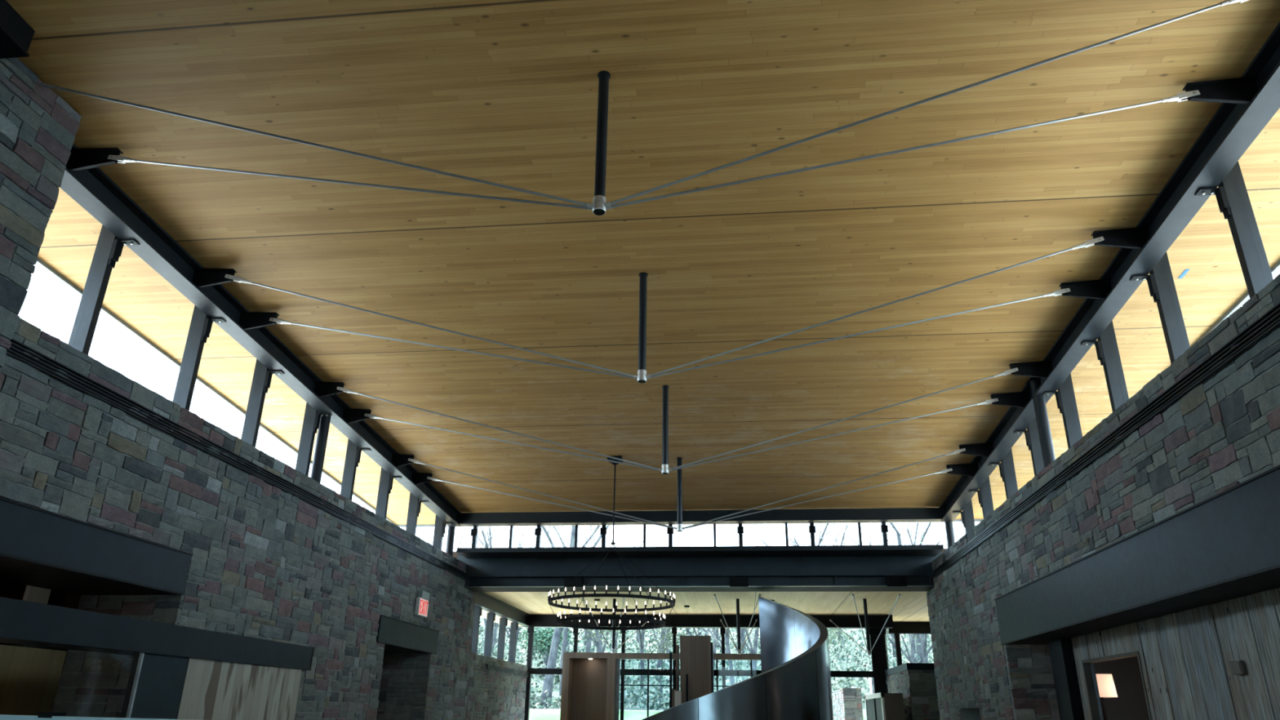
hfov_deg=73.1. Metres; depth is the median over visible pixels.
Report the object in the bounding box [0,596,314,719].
fireplace surround
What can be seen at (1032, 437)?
window post
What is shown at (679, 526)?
post
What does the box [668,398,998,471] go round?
tension rod
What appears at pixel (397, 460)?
rod bracket
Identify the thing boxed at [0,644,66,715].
wood panel
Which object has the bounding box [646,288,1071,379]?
tension rod
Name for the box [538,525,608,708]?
tree
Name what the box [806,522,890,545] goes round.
tree
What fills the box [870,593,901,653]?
tension rod
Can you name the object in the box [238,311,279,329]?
rod bracket
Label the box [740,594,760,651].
tension rod
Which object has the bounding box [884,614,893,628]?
trim
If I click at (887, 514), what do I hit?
steel beam
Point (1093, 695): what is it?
door frame
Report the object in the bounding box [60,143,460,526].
steel beam
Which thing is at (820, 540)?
tree
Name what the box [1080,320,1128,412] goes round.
window post
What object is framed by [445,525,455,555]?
steel column
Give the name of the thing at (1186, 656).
boards
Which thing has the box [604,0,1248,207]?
tension rod
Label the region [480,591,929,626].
ceiling
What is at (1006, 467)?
window post
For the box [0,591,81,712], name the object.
wall
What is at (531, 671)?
trim
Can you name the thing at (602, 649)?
tree
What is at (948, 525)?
steel column
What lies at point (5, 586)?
ceiling
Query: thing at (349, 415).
rod bracket
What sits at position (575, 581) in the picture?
grille
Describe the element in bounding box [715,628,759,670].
tree
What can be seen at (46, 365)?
air vent
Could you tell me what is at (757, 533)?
tree
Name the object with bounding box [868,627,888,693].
window post
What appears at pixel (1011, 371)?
tension rod
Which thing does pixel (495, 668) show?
air vent
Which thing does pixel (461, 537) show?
tree
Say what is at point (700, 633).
tree
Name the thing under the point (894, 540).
tree
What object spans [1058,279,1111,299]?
rod bracket
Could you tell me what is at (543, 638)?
tree
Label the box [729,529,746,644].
tree
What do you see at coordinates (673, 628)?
window post
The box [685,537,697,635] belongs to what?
tree
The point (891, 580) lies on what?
grille
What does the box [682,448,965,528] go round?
tension rod
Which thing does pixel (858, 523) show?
mullion
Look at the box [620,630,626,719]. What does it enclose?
window post
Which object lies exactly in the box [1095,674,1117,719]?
table lamp
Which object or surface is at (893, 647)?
tree
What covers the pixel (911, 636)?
tree
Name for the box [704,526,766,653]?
tree
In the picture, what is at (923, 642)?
tree
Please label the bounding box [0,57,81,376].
stone pier
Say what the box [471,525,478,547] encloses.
window post
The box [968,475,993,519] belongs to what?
window post
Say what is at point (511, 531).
mullion
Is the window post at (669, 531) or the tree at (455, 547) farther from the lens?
the tree at (455, 547)
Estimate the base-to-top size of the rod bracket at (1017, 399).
0.271 m
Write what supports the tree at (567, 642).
on the hillside
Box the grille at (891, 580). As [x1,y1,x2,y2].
[887,577,906,585]
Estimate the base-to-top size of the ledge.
0.170 m
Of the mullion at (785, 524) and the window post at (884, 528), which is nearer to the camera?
the window post at (884, 528)
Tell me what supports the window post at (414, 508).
on the wall at (267, 562)
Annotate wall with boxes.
[0,317,527,719]
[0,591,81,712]
[453,548,946,591]
[614,658,752,719]
[831,688,863,719]
[869,677,874,693]
[885,670,939,719]
[926,273,1279,719]
[1093,656,1149,719]
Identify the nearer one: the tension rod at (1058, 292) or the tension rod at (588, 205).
the tension rod at (588, 205)
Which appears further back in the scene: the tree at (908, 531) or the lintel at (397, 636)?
the tree at (908, 531)
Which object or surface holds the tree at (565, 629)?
on the hillside
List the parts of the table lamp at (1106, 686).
stem, lamp shade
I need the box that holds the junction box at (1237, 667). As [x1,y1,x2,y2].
[1230,660,1246,675]
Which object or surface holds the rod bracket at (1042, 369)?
attached to the steel beam at (1233, 127)
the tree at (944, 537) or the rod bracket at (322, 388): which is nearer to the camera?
the rod bracket at (322, 388)
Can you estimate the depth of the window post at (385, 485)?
17.23 m
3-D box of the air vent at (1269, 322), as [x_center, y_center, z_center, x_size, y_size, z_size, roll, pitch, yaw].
[5.838,1.585,11.815,0.105,0.150,17.800,-2,-22,6]
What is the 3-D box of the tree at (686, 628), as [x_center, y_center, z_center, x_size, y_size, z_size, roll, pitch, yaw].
[2.910,15.443,48.116,4.607,7.280,2.506,16,-27,-33]
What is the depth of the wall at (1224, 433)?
10.84 m
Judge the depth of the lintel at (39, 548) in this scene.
9.08 m
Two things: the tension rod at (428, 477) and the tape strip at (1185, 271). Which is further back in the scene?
the tension rod at (428, 477)
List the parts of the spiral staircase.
panel, panel, panel, panel, panel, panel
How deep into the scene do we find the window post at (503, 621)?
25.08 m
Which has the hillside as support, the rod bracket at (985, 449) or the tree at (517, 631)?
the tree at (517, 631)
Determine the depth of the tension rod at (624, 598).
22.53 m
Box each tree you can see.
[442,526,493,549]
[444,526,470,551]
[453,531,466,551]
[468,525,534,547]
[471,526,542,652]
[482,617,508,655]
[498,525,599,705]
[506,627,519,657]
[517,627,573,667]
[525,525,606,676]
[526,525,599,652]
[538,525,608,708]
[543,528,611,707]
[577,546,586,644]
[578,628,632,652]
[579,542,608,652]
[583,628,599,652]
[614,631,617,653]
[619,629,658,692]
[626,528,654,642]
[638,627,687,706]
[652,537,679,680]
[662,535,693,661]
[678,537,702,635]
[684,627,709,635]
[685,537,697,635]
[702,628,734,685]
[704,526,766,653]
[712,628,718,681]
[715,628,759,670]
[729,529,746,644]
[747,523,834,546]
[754,533,809,546]
[792,523,854,648]
[795,523,844,629]
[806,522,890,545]
[827,628,850,656]
[835,524,906,545]
[873,538,897,657]
[879,528,918,662]
[886,522,962,636]
[886,634,923,662]
[887,634,900,666]
[889,522,933,662]
[906,521,978,545]
[911,524,963,548]
[920,634,932,662]
[923,521,977,548]
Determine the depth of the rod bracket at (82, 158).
8.80 m
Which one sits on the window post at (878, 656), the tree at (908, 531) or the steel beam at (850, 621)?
the steel beam at (850, 621)
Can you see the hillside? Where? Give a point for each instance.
(637, 713)
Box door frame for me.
[1081,650,1151,719]
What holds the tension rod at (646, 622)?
attached to the post at (613, 642)
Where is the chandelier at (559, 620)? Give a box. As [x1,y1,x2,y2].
[547,455,675,630]
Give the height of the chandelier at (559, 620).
3.179 m
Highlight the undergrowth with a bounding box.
[477,618,933,710]
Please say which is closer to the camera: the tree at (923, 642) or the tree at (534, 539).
the tree at (923, 642)
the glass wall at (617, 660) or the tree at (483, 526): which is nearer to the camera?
the glass wall at (617, 660)
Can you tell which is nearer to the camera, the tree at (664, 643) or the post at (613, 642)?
the post at (613, 642)
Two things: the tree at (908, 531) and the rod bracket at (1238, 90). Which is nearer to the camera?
the rod bracket at (1238, 90)
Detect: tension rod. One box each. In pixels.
[32,80,593,208]
[107,155,592,210]
[224,274,637,378]
[269,317,636,379]
[336,386,662,471]
[364,413,661,471]
[408,458,676,528]
[426,476,676,529]
[581,597,612,651]
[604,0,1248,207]
[605,89,1199,209]
[613,597,625,651]
[615,622,646,650]
[645,236,1104,377]
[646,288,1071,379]
[667,367,1018,471]
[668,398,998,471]
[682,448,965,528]
[682,468,952,529]
[713,594,737,651]
[720,618,737,650]
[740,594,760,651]
[741,618,757,650]
[829,619,866,652]
[851,593,868,653]
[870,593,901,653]
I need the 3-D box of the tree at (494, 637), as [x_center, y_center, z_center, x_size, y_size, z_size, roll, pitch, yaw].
[-10.885,17.176,66.420,6.680,11.298,5.223,-1,-22,4]
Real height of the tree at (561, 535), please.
10.028 m
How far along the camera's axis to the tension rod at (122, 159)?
7.99 m
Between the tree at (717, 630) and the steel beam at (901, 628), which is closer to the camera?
the steel beam at (901, 628)
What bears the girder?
attached to the wall at (455, 555)
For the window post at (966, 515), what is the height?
1.088 m
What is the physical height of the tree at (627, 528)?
10.052 m
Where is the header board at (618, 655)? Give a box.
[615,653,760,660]
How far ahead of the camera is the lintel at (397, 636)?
17.51 m
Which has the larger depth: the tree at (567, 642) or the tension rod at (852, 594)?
the tree at (567, 642)
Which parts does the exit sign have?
panel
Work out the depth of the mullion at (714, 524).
20.52 m
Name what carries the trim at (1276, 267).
attached to the ceiling at (505, 92)
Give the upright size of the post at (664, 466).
1.446 m
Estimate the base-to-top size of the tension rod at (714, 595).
1.244 m
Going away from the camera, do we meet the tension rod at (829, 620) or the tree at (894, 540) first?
the tension rod at (829, 620)
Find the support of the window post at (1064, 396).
on the wall at (1224, 433)
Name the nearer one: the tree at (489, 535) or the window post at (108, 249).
the window post at (108, 249)
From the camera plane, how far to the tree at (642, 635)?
51.14 m
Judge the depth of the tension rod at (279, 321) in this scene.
11.09 m
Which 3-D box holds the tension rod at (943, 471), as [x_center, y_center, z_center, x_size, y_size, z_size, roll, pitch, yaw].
[3.448,2.680,16.675,5.269,1.249,0.074,0,-22,1]
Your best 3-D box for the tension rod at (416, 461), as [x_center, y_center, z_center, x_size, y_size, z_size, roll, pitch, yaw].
[-1.920,2.577,16.707,5.278,1.322,0.074,1,-22,1]
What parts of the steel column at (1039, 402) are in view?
cap plate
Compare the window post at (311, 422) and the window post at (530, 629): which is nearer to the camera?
the window post at (311, 422)
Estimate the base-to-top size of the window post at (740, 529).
0.748 m
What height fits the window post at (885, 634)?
4.190 m
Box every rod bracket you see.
[66,147,123,172]
[191,268,236,288]
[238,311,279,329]
[313,381,345,397]
[342,408,372,423]
[391,453,414,466]
[411,471,433,484]
[946,462,978,476]
[958,442,993,457]
[990,391,1030,408]
[1008,360,1052,377]
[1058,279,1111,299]
[1090,226,1149,248]
[1182,75,1258,104]
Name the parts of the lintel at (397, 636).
soffit plate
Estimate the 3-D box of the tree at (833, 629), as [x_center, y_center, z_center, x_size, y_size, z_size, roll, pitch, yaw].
[7.963,14.154,43.044,4.467,6.706,3.590,7,-23,-15]
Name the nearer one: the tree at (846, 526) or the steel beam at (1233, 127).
the steel beam at (1233, 127)
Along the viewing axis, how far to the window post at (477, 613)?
22.60 m
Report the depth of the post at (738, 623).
23.16 m
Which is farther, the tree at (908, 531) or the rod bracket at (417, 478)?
the tree at (908, 531)
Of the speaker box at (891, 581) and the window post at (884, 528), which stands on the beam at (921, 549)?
the window post at (884, 528)
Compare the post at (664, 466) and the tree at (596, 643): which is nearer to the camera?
the post at (664, 466)
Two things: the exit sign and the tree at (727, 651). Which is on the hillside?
the tree at (727, 651)
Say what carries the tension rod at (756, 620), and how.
attached to the post at (738, 623)
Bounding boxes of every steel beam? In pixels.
[0,0,35,58]
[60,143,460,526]
[455,507,946,525]
[473,591,530,626]
[524,614,885,628]
[885,622,930,634]
[939,22,1279,521]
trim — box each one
[35,257,1279,527]
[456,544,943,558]
[506,626,848,628]
[528,668,880,677]
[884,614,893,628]
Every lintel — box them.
[0,497,193,595]
[376,614,439,653]
[994,464,1279,644]
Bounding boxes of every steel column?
[310,415,330,483]
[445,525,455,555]
[944,521,955,547]
[1025,377,1055,468]
[1048,637,1084,719]
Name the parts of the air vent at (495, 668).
blade, blade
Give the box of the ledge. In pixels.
[884,662,934,675]
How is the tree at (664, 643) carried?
on the hillside
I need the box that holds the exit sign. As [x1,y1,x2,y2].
[414,590,429,617]
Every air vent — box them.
[6,337,467,579]
[485,663,528,676]
[932,302,1279,577]
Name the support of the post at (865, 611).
attached to the ceiling at (911, 606)
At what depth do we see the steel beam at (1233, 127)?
9.42 m
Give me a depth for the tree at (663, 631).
55.80 m
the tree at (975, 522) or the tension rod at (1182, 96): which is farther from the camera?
the tree at (975, 522)
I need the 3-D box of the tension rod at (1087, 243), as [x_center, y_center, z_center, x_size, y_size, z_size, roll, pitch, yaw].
[2.640,-0.585,10.019,5.260,1.322,0.074,-4,-23,12]
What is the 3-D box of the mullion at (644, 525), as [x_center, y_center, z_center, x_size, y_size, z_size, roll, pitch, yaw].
[0.113,4.171,20.765,0.056,0.750,0.100,-2,-22,6]
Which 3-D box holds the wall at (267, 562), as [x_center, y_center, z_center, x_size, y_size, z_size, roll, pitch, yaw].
[-6.184,3.607,11.392,1.558,5.029,34.300,-2,-22,6]
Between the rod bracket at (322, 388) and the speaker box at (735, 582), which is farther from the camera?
the speaker box at (735, 582)
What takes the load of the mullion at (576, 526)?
on the beam at (921, 549)
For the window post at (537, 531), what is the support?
on the beam at (921, 549)
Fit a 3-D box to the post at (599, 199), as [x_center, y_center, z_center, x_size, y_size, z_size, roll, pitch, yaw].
[-0.335,-1.910,7.545,0.116,1.446,0.116,-2,-22,6]
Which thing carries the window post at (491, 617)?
on the wall at (267, 562)
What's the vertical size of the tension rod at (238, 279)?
1.322 m
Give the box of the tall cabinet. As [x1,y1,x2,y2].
[669,635,714,708]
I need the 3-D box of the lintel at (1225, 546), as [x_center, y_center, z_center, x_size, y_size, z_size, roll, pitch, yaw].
[6.061,2.033,8.909,1.145,0.770,13.250,-2,-22,6]
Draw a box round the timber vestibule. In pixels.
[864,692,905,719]
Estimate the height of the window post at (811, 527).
0.748 m
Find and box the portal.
[560,652,615,719]
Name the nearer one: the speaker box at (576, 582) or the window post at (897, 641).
the speaker box at (576, 582)
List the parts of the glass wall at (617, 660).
trim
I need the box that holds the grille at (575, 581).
[564,577,581,586]
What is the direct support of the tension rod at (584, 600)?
attached to the post at (613, 642)
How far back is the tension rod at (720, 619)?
25.19 m
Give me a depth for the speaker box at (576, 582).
20.85 m
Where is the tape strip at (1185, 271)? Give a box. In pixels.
[1177,269,1189,278]
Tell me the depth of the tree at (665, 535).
63.41 m
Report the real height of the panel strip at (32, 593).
0.520 m
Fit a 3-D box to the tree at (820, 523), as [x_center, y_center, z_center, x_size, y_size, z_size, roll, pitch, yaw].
[12.955,15.996,59.210,5.936,10.039,4.641,19,-28,-36]
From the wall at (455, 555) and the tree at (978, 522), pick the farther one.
the tree at (978, 522)
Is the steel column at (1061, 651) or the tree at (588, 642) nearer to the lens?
the steel column at (1061, 651)
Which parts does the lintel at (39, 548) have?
soffit plate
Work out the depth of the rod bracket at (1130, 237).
9.70 m
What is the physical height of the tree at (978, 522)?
11.218 m
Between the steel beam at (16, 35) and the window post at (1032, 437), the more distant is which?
the window post at (1032, 437)
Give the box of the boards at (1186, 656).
[1071,587,1279,719]
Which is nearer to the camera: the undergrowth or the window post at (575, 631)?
the window post at (575, 631)
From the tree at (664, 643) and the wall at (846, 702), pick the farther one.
the tree at (664, 643)
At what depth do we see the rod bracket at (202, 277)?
10.86 m
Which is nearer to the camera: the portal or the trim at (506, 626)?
the portal
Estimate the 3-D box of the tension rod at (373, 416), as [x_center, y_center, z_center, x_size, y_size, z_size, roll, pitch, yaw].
[-2.200,1.337,14.187,5.230,1.249,0.074,-4,-23,11]
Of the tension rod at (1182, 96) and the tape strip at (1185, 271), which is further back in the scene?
the tape strip at (1185, 271)
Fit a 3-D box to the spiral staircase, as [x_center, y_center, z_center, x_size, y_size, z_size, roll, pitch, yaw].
[1.555,6.915,18.282,5.252,4.356,4.385,5,-23,-11]
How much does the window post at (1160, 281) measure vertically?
1.717 m
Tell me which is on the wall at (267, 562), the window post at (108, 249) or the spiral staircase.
the window post at (108, 249)
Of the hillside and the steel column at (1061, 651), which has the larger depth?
the hillside
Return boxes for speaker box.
[564,577,583,587]
[729,577,748,587]
[885,576,906,587]
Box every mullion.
[508,525,513,547]
[574,524,578,546]
[643,524,646,546]
[713,523,715,546]
[784,523,788,546]
[857,522,862,545]
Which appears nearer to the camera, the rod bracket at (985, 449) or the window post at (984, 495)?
the rod bracket at (985, 449)
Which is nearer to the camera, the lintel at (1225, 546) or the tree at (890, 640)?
the lintel at (1225, 546)
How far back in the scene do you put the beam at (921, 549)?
20.37 m
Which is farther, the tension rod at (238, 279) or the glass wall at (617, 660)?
the glass wall at (617, 660)
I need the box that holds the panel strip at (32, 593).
[22,585,51,604]
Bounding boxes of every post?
[67,224,139,355]
[172,305,226,410]
[240,359,284,447]
[295,402,331,475]
[340,439,370,500]
[375,467,402,519]
[405,492,429,535]
[432,515,453,550]
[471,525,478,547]
[471,606,482,653]
[484,612,495,657]
[497,617,507,660]
[507,622,518,662]
[524,626,533,719]
[534,524,542,547]
[573,627,578,652]
[592,71,610,215]
[600,524,606,546]
[611,598,616,653]
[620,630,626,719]
[636,272,648,382]
[661,385,668,474]
[666,524,673,546]
[671,626,676,689]
[676,457,682,532]
[720,626,725,688]
[736,598,741,653]
[737,523,743,546]
[808,522,815,545]
[862,598,871,654]
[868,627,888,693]
[880,521,888,545]
[884,634,888,668]
[893,633,902,666]
[952,498,974,533]
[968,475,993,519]
[989,448,1017,499]
[1013,417,1044,476]
[1042,373,1082,448]
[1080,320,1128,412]
[1129,252,1190,364]
[1194,160,1273,298]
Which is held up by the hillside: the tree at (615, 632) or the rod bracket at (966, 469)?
the tree at (615, 632)
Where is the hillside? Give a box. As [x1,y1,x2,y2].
[477,616,933,719]
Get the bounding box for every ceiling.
[0,580,61,591]
[5,0,1279,524]
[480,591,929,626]
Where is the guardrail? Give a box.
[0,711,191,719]
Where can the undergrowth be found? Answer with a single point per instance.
(629, 696)
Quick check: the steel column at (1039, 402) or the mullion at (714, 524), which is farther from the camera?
the mullion at (714, 524)
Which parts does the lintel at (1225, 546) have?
soffit plate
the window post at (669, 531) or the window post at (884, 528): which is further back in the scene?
the window post at (669, 531)
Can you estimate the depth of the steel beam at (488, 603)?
24.66 m
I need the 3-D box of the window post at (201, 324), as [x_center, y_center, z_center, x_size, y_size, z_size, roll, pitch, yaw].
[-5.745,-0.034,11.300,0.400,1.704,0.155,-2,-22,6]
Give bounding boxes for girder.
[456,550,942,587]
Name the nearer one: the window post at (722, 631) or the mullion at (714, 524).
the mullion at (714, 524)
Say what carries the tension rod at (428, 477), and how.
attached to the rod bracket at (417, 478)
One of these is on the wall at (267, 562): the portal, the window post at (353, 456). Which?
the window post at (353, 456)
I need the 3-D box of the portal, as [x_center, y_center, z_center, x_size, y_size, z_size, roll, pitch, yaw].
[-1.450,10.097,24.689,1.540,3.264,0.700,-2,-22,6]
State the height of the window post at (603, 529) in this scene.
0.748 m
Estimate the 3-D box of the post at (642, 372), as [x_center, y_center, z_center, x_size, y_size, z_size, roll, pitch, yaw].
[0.033,-0.408,10.604,0.116,1.446,0.116,-2,-22,6]
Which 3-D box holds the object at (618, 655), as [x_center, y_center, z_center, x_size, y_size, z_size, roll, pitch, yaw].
[1.418,8.499,24.759,4.240,0.160,0.250,-2,-22,6]
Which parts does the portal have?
door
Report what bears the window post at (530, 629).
on the floor
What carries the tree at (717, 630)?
on the hillside
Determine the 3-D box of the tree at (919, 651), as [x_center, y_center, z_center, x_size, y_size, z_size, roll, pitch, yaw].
[17.468,12.181,56.590,9.951,16.874,7.375,-9,-24,23]
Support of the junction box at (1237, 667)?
attached to the boards at (1186, 656)
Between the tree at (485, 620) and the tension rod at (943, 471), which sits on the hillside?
the tree at (485, 620)
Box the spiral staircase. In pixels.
[641,596,833,719]
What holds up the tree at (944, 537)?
on the hillside
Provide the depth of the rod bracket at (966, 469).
16.81 m
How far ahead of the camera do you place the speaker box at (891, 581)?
20.03 m
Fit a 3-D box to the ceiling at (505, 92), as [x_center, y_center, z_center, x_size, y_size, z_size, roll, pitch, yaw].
[-0.193,-2.334,8.651,15.140,2.111,28.080,-2,-22,6]
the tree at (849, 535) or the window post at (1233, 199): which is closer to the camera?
the window post at (1233, 199)
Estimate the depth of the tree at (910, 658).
44.12 m
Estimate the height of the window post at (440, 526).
1.058 m
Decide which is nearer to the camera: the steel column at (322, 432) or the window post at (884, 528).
the steel column at (322, 432)
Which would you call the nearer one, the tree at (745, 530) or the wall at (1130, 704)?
the wall at (1130, 704)
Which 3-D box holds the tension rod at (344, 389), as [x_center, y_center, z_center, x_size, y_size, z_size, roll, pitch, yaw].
[-2.266,1.075,13.647,5.236,1.322,0.074,1,-22,1]
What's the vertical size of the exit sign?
0.500 m
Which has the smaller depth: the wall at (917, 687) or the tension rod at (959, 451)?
the tension rod at (959, 451)
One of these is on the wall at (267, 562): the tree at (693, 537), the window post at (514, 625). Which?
the window post at (514, 625)
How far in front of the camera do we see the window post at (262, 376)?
12.72 m
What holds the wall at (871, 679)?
on the hillside

